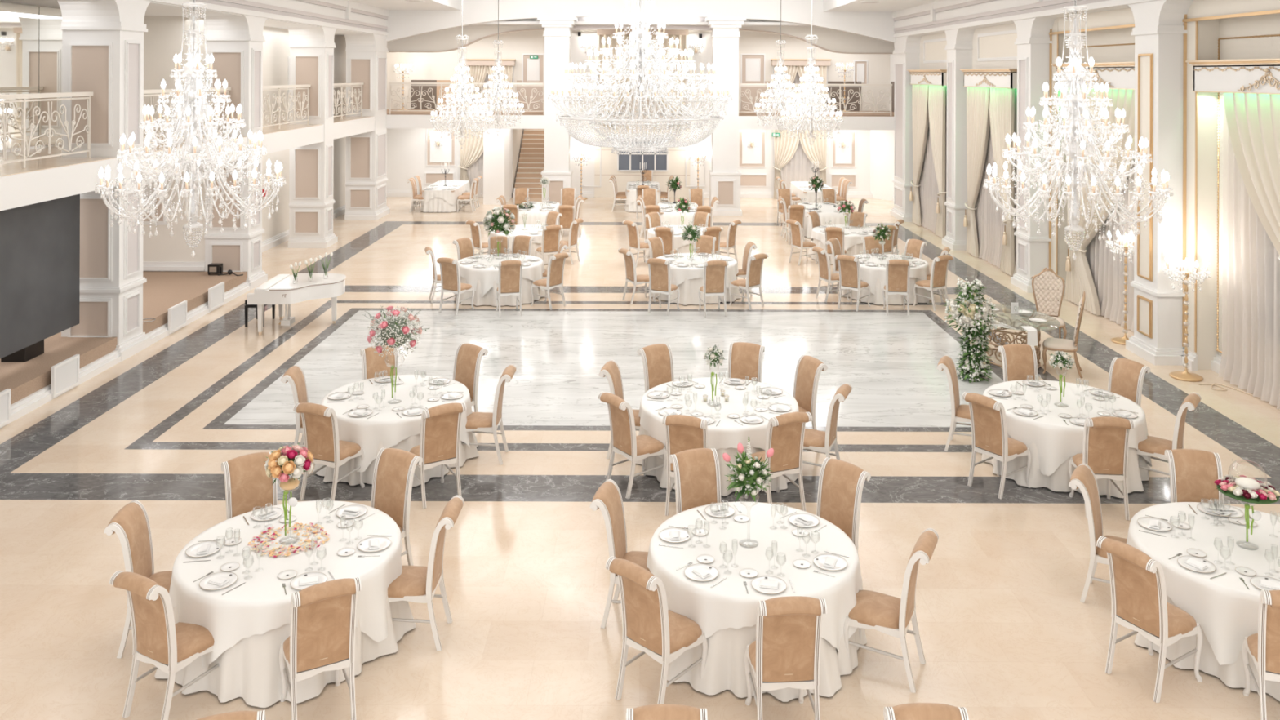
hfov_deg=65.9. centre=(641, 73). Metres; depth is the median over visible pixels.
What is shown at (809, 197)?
cloth
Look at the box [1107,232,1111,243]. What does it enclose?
candle
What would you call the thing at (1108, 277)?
sheer curtain
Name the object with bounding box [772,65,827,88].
window
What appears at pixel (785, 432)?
dining chair
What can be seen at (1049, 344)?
tufted chair
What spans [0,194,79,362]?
led screen
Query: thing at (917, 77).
pelmet
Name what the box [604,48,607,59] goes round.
candle
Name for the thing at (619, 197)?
dining chair
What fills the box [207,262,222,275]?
stage light
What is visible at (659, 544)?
knife
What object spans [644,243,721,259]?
tablecloth
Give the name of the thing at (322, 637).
dining chair
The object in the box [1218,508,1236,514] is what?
napkin
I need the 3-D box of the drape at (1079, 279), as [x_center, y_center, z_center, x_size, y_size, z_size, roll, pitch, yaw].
[9.481,2.583,20.288,0.347,4.860,3.365,0,0,-3]
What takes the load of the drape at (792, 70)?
hanging from the curtain valance at (774, 61)
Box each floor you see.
[0,196,1279,719]
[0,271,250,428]
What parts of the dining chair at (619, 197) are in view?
post, seat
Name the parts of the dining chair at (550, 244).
post, seat, seat frame, backrest, post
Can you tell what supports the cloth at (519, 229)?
on the tablecloth at (534, 246)
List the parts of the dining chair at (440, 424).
leg, post, seat, seat frame, leg, backrest, leg, post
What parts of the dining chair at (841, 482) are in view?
post, backrest, post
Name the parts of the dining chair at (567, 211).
post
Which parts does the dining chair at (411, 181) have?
post, backrest, seat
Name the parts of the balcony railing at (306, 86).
post, handrail, post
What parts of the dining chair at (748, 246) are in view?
seat, seat frame, backrest, post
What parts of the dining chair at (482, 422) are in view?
seat, seat frame, leg, post, leg, backrest, post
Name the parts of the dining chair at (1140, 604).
post, leg, backrest, leg, post, seat frame, leg, seat, leg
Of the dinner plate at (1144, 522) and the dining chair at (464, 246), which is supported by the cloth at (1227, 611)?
the dinner plate at (1144, 522)
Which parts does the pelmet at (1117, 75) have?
cornice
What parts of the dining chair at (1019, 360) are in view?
post, post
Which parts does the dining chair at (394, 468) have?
post, backrest, seat frame, leg, post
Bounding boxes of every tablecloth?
[154,587,415,707]
[313,415,479,486]
[421,191,469,212]
[454,272,547,306]
[509,242,553,264]
[519,201,559,225]
[624,199,661,212]
[635,425,798,496]
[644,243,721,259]
[648,274,741,305]
[657,202,697,226]
[666,624,866,702]
[791,191,822,204]
[797,203,848,237]
[807,238,863,264]
[839,275,931,305]
[981,433,1151,497]
[1134,595,1279,701]
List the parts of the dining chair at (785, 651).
leg, seat, leg, post, seat frame, backrest, leg, leg, post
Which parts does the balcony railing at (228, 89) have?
handrail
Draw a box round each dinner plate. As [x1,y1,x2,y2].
[185,541,221,557]
[199,571,237,590]
[250,506,283,520]
[289,572,327,590]
[327,391,351,399]
[335,504,367,518]
[348,408,372,417]
[357,536,391,551]
[373,375,395,382]
[401,407,425,415]
[428,377,450,384]
[440,391,462,399]
[472,264,486,267]
[527,257,539,261]
[647,391,669,398]
[658,408,681,415]
[658,527,690,542]
[671,379,693,386]
[675,263,688,266]
[684,563,718,581]
[694,415,715,424]
[704,503,734,517]
[724,377,745,384]
[739,414,764,423]
[751,575,786,594]
[760,387,782,395]
[768,403,791,411]
[788,512,819,527]
[813,553,847,570]
[988,389,1011,396]
[1013,408,1037,416]
[1018,309,1031,313]
[1022,379,1044,386]
[1029,317,1047,322]
[1068,417,1085,426]
[1088,389,1113,396]
[1111,409,1137,417]
[1137,516,1172,531]
[1177,555,1216,573]
[1196,502,1231,516]
[1209,503,1244,517]
[1249,576,1279,590]
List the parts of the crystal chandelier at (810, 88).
arm, arm, arm, arm, arm, arm, arm, arm, arm, arm, arm, arm, arm, arm, arm, arm, lamp shade, lamp shade, crown, stem, hanging rod, arm, arm, arm, arm, arm, arm, arm, arm, arm, arm, arm, arm, arm, arm, arm, arm, arm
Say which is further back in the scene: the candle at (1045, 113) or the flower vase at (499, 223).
the flower vase at (499, 223)
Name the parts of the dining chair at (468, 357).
post, backrest, leg, post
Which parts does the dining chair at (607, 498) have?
post, leg, backrest, post, seat frame, leg, seat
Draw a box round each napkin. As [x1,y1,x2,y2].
[196,542,210,554]
[207,575,229,586]
[257,510,276,519]
[298,575,318,586]
[334,392,343,398]
[342,508,360,515]
[353,409,367,415]
[368,538,379,549]
[378,377,391,381]
[407,408,421,413]
[432,379,445,383]
[448,392,455,398]
[653,391,662,397]
[664,408,675,414]
[669,529,679,539]
[676,381,688,385]
[691,566,711,578]
[697,417,709,422]
[711,507,728,514]
[728,380,740,382]
[744,416,759,422]
[759,579,778,589]
[765,388,777,393]
[776,404,783,410]
[795,515,813,524]
[823,555,836,568]
[995,391,1004,395]
[1017,408,1032,414]
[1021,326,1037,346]
[1026,381,1039,384]
[1074,419,1084,423]
[1093,390,1108,395]
[1118,410,1131,417]
[1148,520,1160,528]
[1184,557,1208,570]
[1204,506,1222,512]
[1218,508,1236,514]
[1259,579,1279,590]
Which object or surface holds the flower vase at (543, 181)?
on the tablecloth at (535, 215)
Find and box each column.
[57,0,151,361]
[200,14,267,289]
[287,26,337,248]
[344,33,390,220]
[537,16,577,205]
[705,16,746,215]
[890,35,921,222]
[942,28,975,250]
[1010,17,1056,293]
[1125,0,1193,365]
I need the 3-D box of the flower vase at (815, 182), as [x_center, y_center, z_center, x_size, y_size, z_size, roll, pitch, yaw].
[5.412,3.687,30.762,0.592,1.098,0.568,0,0,0]
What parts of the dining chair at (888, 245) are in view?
post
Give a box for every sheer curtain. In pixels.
[466,151,483,196]
[473,71,508,100]
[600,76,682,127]
[775,139,820,197]
[784,71,808,100]
[918,85,946,232]
[974,88,1017,274]
[1085,158,1134,332]
[1217,101,1279,408]
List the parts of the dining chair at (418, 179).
post, backrest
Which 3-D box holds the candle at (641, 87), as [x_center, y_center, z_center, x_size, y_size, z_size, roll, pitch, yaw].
[-0.007,0.309,17.760,0.061,0.219,0.062,0,0,0]
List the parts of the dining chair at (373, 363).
post, post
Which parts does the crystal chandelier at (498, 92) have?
arm, arm, arm, stem, lamp shade, hanging rod, crown, arm, arm, arm, arm, arm, arm, arm, arm, arm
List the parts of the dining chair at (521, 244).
post, post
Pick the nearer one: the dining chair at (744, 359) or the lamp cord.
the dining chair at (744, 359)
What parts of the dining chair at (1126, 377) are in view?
post, post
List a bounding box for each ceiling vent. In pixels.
[404,0,425,1]
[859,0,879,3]
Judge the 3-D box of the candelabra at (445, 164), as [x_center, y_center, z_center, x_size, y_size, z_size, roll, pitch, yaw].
[-7.313,3.749,36.700,0.225,0.875,0.225,0,0,22]
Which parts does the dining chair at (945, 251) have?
leg, post, backrest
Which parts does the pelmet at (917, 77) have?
garland trim, cornice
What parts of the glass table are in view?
glass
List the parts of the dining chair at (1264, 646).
leg, seat, seat frame, leg, post, backrest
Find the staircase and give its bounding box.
[512,128,544,197]
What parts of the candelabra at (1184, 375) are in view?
arm, arm, arm, arm, arm, arm, arm, arm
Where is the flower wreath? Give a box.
[516,202,534,208]
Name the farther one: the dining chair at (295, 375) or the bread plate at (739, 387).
the bread plate at (739, 387)
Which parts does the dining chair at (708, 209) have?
post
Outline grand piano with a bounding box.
[247,273,346,334]
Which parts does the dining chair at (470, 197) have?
seat, post, backrest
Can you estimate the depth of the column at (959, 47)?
28.15 m
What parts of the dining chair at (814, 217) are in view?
post, backrest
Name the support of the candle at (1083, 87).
on the crystal chandelier at (1074, 145)
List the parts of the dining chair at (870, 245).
post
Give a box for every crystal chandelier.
[94,0,285,257]
[429,0,493,148]
[472,0,524,135]
[547,0,732,155]
[753,0,804,135]
[778,0,844,149]
[982,0,1173,260]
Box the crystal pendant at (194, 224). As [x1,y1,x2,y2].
[182,206,203,257]
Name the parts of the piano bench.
leg, seat frame, leg, leg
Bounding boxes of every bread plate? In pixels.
[220,561,239,571]
[223,537,241,545]
[277,569,297,579]
[279,515,296,522]
[337,520,354,528]
[337,547,355,555]
[351,391,364,395]
[355,404,368,408]
[391,406,404,410]
[393,380,404,384]
[427,385,439,389]
[427,396,439,400]
[670,391,681,395]
[671,404,683,408]
[690,411,703,416]
[691,527,708,535]
[693,384,705,387]
[697,554,714,563]
[727,413,739,417]
[733,514,749,522]
[734,385,746,389]
[739,568,757,577]
[755,406,767,411]
[757,394,768,398]
[791,528,808,536]
[792,559,811,568]
[1011,391,1023,394]
[1020,404,1033,408]
[1044,386,1056,390]
[1057,413,1071,417]
[1092,396,1105,400]
[1097,411,1110,415]
[1172,521,1191,528]
[1186,548,1206,556]
[1228,517,1245,524]
[1235,566,1256,575]
[1238,519,1257,526]
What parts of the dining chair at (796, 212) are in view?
leg, post, backrest, post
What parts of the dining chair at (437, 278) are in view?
backrest, post, leg, leg, seat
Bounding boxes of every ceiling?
[0,0,939,35]
[386,0,895,129]
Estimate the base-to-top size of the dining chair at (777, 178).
1.175 m
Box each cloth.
[168,500,403,671]
[320,374,472,472]
[421,180,470,204]
[457,253,544,297]
[488,224,561,254]
[625,181,661,204]
[638,377,799,458]
[646,225,707,249]
[646,502,862,654]
[656,253,738,288]
[790,181,836,204]
[810,224,876,250]
[853,253,930,294]
[982,379,1151,475]
[1126,502,1279,665]
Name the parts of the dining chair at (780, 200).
backrest, post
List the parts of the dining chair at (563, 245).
seat, backrest, post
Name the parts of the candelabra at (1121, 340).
arm, arm, arm, arm, arm, arm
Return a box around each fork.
[193,571,213,582]
[198,538,221,542]
[357,555,380,556]
[675,562,692,570]
[813,570,835,577]
[1168,552,1182,559]
[1239,577,1248,589]
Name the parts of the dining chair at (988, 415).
post, leg, backrest, leg, post, seat frame, leg, seat, leg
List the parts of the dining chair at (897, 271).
leg, leg, post, seat frame, backrest, leg, leg, post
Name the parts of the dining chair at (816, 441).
seat, seat frame, leg, post, leg, backrest, post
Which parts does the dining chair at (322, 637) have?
leg, seat, leg, post, seat frame, backrest, leg, leg, post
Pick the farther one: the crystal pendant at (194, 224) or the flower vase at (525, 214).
the flower vase at (525, 214)
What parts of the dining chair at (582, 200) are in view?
post, backrest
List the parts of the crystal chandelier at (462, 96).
arm, arm, arm, arm, arm, arm, arm, arm, arm, arm, arm, arm, arm, arm, lamp shade, lamp shade, crown, stem, hanging rod, lamp shade, arm, arm, arm, arm, arm, arm, arm, arm, arm, arm, arm, arm, arm, arm, arm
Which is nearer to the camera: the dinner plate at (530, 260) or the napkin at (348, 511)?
the napkin at (348, 511)
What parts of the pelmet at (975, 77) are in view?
garland trim, cornice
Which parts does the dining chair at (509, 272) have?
leg, leg, post, seat frame, backrest, leg, leg, post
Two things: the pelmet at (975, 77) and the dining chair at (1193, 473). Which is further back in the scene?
the pelmet at (975, 77)
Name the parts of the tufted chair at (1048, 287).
frame, seat, seat frame, leg, leg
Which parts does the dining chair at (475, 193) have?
seat, post, backrest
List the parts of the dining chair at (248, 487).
post, post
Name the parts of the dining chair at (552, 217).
post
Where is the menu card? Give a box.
[1010,302,1018,313]
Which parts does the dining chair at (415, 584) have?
seat, seat frame, leg, post, leg, backrest, post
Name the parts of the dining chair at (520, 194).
post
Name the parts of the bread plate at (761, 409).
plate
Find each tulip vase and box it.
[289,261,301,284]
[304,257,317,281]
[318,252,333,275]
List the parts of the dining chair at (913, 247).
post, post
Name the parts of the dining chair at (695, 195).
post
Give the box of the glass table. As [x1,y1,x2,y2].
[961,306,1060,368]
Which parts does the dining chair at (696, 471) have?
post, post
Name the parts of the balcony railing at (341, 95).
post, handrail, post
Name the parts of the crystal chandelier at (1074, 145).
arm, arm, arm, arm, arm, arm, arm, arm, arm, arm, arm, arm, arm, arm, arm, arm, arm, arm, arm, arm, arm, arm, arm, arm, arm, arm, arm, arm, arm, arm, arm, arm, arm, lamp shade, lamp shade, lamp shade, lamp shade, lamp shade, stem, crown, arm, arm, arm, arm, arm, arm, arm, arm, arm, arm, arm, arm, arm, arm, arm, arm, arm, arm, arm, arm, arm, arm, arm, arm, arm, arm, arm, arm, arm, arm, arm, arm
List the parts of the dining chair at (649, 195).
post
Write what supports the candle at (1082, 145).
on the crystal chandelier at (1074, 145)
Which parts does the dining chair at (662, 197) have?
seat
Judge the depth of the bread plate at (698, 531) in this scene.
9.07 m
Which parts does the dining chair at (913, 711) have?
post, post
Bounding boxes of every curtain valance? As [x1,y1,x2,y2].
[464,58,515,66]
[596,29,688,35]
[770,58,831,66]
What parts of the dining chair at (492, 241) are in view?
post, post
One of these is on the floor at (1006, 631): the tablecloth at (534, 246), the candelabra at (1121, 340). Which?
the candelabra at (1121, 340)
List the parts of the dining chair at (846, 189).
seat, backrest, post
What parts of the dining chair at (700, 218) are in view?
post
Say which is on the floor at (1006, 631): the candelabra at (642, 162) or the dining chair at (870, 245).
the dining chair at (870, 245)
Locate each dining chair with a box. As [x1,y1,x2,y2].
[103,500,173,658]
[109,570,218,719]
[195,710,266,719]
[221,451,277,519]
[279,577,361,719]
[280,364,308,446]
[293,402,364,500]
[360,345,398,379]
[370,447,422,565]
[387,495,464,651]
[406,178,423,212]
[408,402,466,508]
[409,177,422,210]
[413,175,422,207]
[424,246,455,302]
[435,257,474,315]
[452,237,474,260]
[453,343,488,412]
[457,177,478,210]
[457,178,478,212]
[461,175,482,208]
[462,364,516,465]
[465,220,488,255]
[488,235,509,254]
[495,197,503,210]
[495,259,523,317]
[498,195,506,204]
[501,204,519,225]
[511,235,533,255]
[513,187,528,204]
[530,252,569,310]
[534,225,562,266]
[542,241,568,293]
[545,211,562,225]
[552,217,584,264]
[557,204,574,230]
[560,187,576,205]
[560,195,582,231]
[560,197,585,237]
[590,479,650,628]
[597,391,666,498]
[598,360,639,458]
[605,555,707,704]
[608,177,627,211]
[609,176,626,208]
[610,175,625,207]
[617,248,655,304]
[622,220,649,266]
[626,704,707,719]
[635,185,650,219]
[635,198,644,237]
[637,343,674,392]
[638,195,644,234]
[640,169,653,181]
[642,187,657,205]
[644,204,661,241]
[644,212,662,228]
[644,236,664,289]
[645,257,679,315]
[653,226,678,254]
[660,176,674,202]
[660,177,673,201]
[661,175,674,200]
[662,414,708,515]
[668,448,720,514]
[688,188,703,205]
[692,211,711,226]
[693,235,715,253]
[695,205,712,226]
[697,260,728,316]
[702,226,723,254]
[710,196,717,206]
[711,198,719,226]
[719,219,742,263]
[727,342,764,382]
[728,253,768,310]
[736,241,757,295]
[744,411,812,511]
[744,595,826,719]
[775,176,795,204]
[776,188,791,226]
[777,195,787,235]
[777,198,788,238]
[779,179,800,204]
[785,204,805,244]
[785,219,817,265]
[793,355,827,430]
[802,382,852,466]
[805,211,821,232]
[811,246,849,302]
[816,457,871,590]
[820,188,835,204]
[823,226,847,263]
[825,238,841,290]
[835,177,845,203]
[835,178,848,204]
[835,180,852,207]
[835,254,871,311]
[843,528,938,693]
[847,198,868,225]
[848,211,867,226]
[861,235,884,253]
[882,259,911,315]
[883,225,897,253]
[883,702,968,719]
[893,219,904,254]
[904,239,927,258]
[913,254,954,311]
[925,247,950,302]
[937,355,972,451]
[961,391,1031,498]
[997,343,1037,382]
[1068,416,1134,519]
[1068,463,1127,602]
[1096,535,1203,702]
[1107,356,1150,406]
[1136,392,1200,475]
[1164,448,1223,504]
[1241,589,1279,719]
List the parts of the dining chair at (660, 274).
post, leg, backrest, leg, seat frame, seat, post, leg, leg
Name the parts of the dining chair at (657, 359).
post, post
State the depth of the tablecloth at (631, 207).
35.53 m
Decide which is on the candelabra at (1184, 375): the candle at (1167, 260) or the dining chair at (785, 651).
the candle at (1167, 260)
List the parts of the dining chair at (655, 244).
post, backrest, post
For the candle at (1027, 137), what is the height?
0.175 m
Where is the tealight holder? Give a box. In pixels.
[702,395,707,401]
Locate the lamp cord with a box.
[1198,383,1261,398]
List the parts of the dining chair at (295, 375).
post, backrest, leg, seat frame, post, leg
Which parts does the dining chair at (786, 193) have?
post, backrest, post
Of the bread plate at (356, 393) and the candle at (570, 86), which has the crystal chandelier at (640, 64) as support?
the candle at (570, 86)
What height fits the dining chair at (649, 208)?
1.175 m
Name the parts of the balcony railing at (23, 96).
post, handrail, post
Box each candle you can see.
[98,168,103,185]
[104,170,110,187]
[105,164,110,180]
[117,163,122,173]
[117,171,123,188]
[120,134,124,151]
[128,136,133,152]
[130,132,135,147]
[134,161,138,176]
[136,172,142,189]
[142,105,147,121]
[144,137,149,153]
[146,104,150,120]
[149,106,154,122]
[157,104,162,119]
[159,172,164,190]
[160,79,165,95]
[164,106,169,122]
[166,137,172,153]
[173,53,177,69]
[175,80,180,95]
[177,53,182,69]
[184,172,189,189]
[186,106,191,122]
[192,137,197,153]
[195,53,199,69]
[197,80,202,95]
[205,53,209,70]
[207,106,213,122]
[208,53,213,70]
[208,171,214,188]
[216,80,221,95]
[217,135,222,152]
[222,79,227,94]
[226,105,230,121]
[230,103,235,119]
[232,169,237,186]
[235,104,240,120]
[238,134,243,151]
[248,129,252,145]
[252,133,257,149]
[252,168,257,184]
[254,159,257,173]
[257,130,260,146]
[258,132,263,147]
[266,159,271,167]
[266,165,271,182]
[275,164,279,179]
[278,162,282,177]
[551,83,555,94]
[555,84,559,94]
[561,84,564,95]
[568,84,572,95]
[577,84,581,95]
[578,62,582,74]
[588,49,591,60]
[589,62,592,74]
[594,48,597,59]
[600,84,603,96]
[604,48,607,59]
[607,37,610,48]
[613,84,616,96]
[614,22,617,32]
[616,62,619,74]
[617,48,620,59]
[619,21,622,32]
[626,84,629,96]
[631,36,635,47]
[631,48,635,59]
[631,62,635,74]
[640,84,643,96]
[646,36,649,48]
[647,48,650,59]
[647,62,650,74]
[653,84,657,96]
[660,37,663,48]
[662,48,665,59]
[662,62,666,74]
[666,84,670,96]
[671,37,674,48]
[674,48,677,59]
[675,38,679,48]
[679,84,683,96]
[688,49,692,60]
[689,62,693,74]
[691,84,694,96]
[699,63,702,74]
[701,84,704,96]
[706,63,710,74]
[710,84,713,96]
[711,62,715,74]
[716,84,719,95]
[986,165,991,181]
[992,167,996,183]
[1003,161,1007,172]
[1004,169,1008,186]
[1006,135,1011,151]
[1012,133,1016,147]
[1015,136,1020,152]
[1020,171,1025,188]
[1025,132,1029,146]
[1026,106,1030,122]
[1030,107,1034,123]
[1032,137,1037,154]
[1041,173,1046,190]
[1042,82,1045,97]
[1042,108,1047,124]
[1044,82,1048,97]
[1054,83,1058,96]
[1054,138,1059,155]
[1055,57,1060,72]
[1059,83,1064,98]
[1062,109,1066,125]
[1066,175,1071,191]
[1071,56,1075,72]
[1080,139,1085,156]
[1081,83,1086,98]
[1084,109,1088,125]
[1088,57,1093,72]
[1090,175,1096,192]
[1093,82,1098,97]
[1099,83,1104,98]
[1103,109,1108,125]
[1104,82,1109,98]
[1105,140,1110,156]
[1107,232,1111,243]
[1115,107,1118,123]
[1115,176,1119,193]
[1116,109,1121,125]
[1121,108,1125,124]
[1125,140,1130,156]
[1127,135,1132,151]
[1129,231,1133,241]
[1135,175,1141,192]
[1137,165,1142,178]
[1138,139,1143,155]
[1143,137,1148,154]
[1151,168,1156,175]
[1151,175,1156,191]
[1161,173,1166,190]
[1164,171,1169,187]
[1166,257,1169,269]
[1174,253,1178,265]
[1178,259,1182,271]
[1195,261,1198,272]
[1202,257,1206,269]
[1204,259,1208,271]
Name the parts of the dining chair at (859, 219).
post, post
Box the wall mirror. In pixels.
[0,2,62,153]
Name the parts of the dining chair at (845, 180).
backrest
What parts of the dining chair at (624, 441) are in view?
post, leg, backrest, post, leg, seat frame, leg, seat, leg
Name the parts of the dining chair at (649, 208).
post, backrest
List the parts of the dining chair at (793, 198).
seat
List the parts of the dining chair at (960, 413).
post, backrest, leg, post, leg, seat frame, seat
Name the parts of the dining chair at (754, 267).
leg, leg, seat, seat frame, leg, post, backrest, leg, post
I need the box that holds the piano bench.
[244,298,275,327]
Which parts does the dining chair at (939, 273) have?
leg, leg, seat, seat frame, leg, post, backrest, leg, post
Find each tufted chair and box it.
[1031,267,1066,347]
[1042,291,1085,377]
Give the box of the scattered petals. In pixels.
[248,522,329,557]
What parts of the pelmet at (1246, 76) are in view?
cornice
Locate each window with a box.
[466,65,514,89]
[617,136,668,171]
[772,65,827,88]
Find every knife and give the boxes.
[182,560,210,563]
[222,582,245,595]
[367,534,391,536]
[658,544,683,548]
[710,577,726,587]
[823,551,848,557]
[1138,529,1166,537]
[1209,572,1226,579]
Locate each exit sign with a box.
[529,55,537,58]
[772,133,780,136]
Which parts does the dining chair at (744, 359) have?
post, post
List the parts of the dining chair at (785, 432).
seat, leg, post, leg, seat frame, backrest, leg, post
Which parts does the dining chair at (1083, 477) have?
post, backrest, leg, post, leg, seat frame, seat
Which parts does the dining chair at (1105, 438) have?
leg, post, seat, seat frame, leg, backrest, leg, post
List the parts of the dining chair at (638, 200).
backrest, post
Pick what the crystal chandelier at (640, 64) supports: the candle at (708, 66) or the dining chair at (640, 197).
the candle at (708, 66)
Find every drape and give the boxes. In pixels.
[458,128,483,189]
[467,65,488,100]
[485,65,513,100]
[598,35,639,126]
[641,35,686,127]
[773,65,798,91]
[773,129,800,198]
[795,65,826,100]
[798,129,827,184]
[909,84,928,226]
[927,84,946,238]
[963,86,990,257]
[988,87,1015,275]
[1063,88,1134,315]
[1223,93,1279,255]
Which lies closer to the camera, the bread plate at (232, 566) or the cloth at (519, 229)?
the bread plate at (232, 566)
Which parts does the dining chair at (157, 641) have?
post, leg, backrest, post, leg, seat frame, seat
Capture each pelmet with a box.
[906,69,946,85]
[960,68,1017,88]
[1050,62,1134,89]
[1185,58,1279,94]
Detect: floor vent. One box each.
[0,388,10,427]
[50,354,79,397]
[168,300,186,333]
[208,281,224,311]
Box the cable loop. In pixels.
[142,318,155,322]
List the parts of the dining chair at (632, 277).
post, leg, backrest, post, leg, seat frame, seat, leg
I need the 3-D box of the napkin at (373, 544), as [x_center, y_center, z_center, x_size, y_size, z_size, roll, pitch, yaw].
[-2.386,4.189,8.789,0.090,0.026,0.150,0,0,-16]
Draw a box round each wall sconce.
[429,133,444,146]
[581,40,595,53]
[688,40,703,53]
[744,135,759,147]
[835,135,851,147]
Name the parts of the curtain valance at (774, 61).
trim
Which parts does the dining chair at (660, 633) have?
post, leg, backrest, post, leg, seat frame, seat, leg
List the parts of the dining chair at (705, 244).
post, post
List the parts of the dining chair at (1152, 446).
seat frame, seat, post, backrest, post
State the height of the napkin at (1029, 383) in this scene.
0.026 m
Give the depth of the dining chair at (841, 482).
9.61 m
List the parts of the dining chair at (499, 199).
backrest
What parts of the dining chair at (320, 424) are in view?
post, leg, backrest, post, leg, leg, seat frame, seat, leg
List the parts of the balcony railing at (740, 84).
handrail, post, post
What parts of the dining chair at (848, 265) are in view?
post, leg, backrest, leg, seat frame, seat, post, leg, leg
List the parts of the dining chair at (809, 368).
post, seat, backrest, leg, post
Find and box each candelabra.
[393,64,413,110]
[441,162,449,186]
[572,151,591,199]
[639,162,646,185]
[688,151,706,188]
[812,160,818,175]
[835,63,853,111]
[1105,230,1133,345]
[1162,253,1211,382]
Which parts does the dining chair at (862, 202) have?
backrest, post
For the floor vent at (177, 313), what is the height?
0.470 m
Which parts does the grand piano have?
leg, leg, lid, leg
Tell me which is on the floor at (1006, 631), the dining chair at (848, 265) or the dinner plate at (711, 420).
the dining chair at (848, 265)
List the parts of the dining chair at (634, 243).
post, backrest, post, leg, seat frame, seat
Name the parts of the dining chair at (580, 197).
post, backrest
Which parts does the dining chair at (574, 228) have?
leg, post, backrest, leg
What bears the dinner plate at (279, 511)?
on the cloth at (261, 605)
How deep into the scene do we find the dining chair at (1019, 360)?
13.89 m
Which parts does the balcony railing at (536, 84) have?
post, handrail, post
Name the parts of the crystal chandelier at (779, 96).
arm, arm, arm, arm, arm, arm, arm, arm, arm, lamp shade, stem, hanging rod, crown, arm, arm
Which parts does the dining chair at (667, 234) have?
backrest, post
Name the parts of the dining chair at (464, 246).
post, post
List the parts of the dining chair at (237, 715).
post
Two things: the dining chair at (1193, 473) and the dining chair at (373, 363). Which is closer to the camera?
the dining chair at (1193, 473)
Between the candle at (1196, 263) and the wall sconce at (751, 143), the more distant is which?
the wall sconce at (751, 143)
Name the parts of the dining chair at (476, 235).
backrest, post, seat frame, seat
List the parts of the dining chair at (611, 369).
post, leg, backrest, post, seat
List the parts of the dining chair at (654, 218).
post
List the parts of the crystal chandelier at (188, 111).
arm, arm, arm, arm, arm, arm, arm, arm, arm, arm, arm, arm, arm, arm, arm, arm, arm, arm, arm, arm, arm, arm, arm, arm, arm, arm, arm, arm, arm, arm, arm, lamp shade, lamp shade, lamp shade, lamp shade, stem, lamp shade, crown, arm, arm, arm, arm, arm, arm, arm, arm, arm, arm, arm, arm, arm, arm, arm, arm, arm, arm, arm, arm, arm, arm, arm, arm, arm, arm, arm, arm, arm, arm, arm, arm, arm, arm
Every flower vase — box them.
[264,443,314,544]
[364,305,430,403]
[482,206,515,256]
[521,212,528,227]
[539,176,550,199]
[665,175,682,203]
[674,196,693,227]
[680,223,701,257]
[702,344,726,404]
[722,436,773,547]
[807,175,825,209]
[836,200,855,226]
[871,223,892,258]
[1048,350,1075,407]
[1213,457,1279,550]
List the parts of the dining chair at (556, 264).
leg, seat, seat frame, leg, post, backrest, leg, post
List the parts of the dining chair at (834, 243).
post, backrest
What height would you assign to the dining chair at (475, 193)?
1.175 m
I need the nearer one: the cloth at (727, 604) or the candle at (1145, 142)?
the cloth at (727, 604)
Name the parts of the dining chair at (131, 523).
post, leg, backrest, post, seat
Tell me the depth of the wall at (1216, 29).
16.83 m
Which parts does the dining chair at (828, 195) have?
post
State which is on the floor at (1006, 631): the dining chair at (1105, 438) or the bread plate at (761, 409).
the dining chair at (1105, 438)
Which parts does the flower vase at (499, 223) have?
flower, flower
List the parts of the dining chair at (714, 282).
leg, leg, post, seat, seat frame, backrest, leg, leg, post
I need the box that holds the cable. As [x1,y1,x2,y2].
[217,269,243,275]
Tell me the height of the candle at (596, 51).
0.219 m
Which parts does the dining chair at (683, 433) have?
post, leg, seat frame, backrest, post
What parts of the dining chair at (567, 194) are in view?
post, post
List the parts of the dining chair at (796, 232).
post, leg, backrest, post, leg, seat frame, seat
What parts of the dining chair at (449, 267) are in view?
post, leg, backrest, post, seat frame, leg, seat, leg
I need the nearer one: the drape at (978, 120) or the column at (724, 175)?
the drape at (978, 120)
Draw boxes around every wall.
[0,0,346,271]
[386,18,889,198]
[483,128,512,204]
[870,0,1279,373]
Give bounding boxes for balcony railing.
[0,91,93,168]
[143,87,231,143]
[262,84,311,128]
[333,82,364,119]
[388,82,544,115]
[738,83,892,115]
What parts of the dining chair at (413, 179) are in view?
backrest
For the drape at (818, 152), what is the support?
hanging from the wall at (411, 153)
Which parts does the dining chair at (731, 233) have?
seat, seat frame, post, backrest, leg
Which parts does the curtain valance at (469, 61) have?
trim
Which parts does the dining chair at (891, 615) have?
leg, leg, seat, seat frame, leg, post, leg, backrest, post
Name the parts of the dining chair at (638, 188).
post, backrest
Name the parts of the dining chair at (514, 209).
post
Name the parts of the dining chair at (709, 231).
post, post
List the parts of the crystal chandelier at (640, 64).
arm, arm, arm, arm, arm, arm, arm, arm, arm, arm, arm, arm, arm, arm, lamp shade, stem, lamp shade, lamp shade, lamp shade, crown, lamp shade, arm, arm, arm, arm, arm, arm, arm, arm, arm, arm, arm, arm, arm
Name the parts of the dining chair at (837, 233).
post, backrest, post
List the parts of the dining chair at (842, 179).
backrest, post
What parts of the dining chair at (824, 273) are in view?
post, leg, backrest, post, leg, seat frame, seat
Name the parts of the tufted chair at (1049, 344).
leg, seat frame, seat, leg, leg, frame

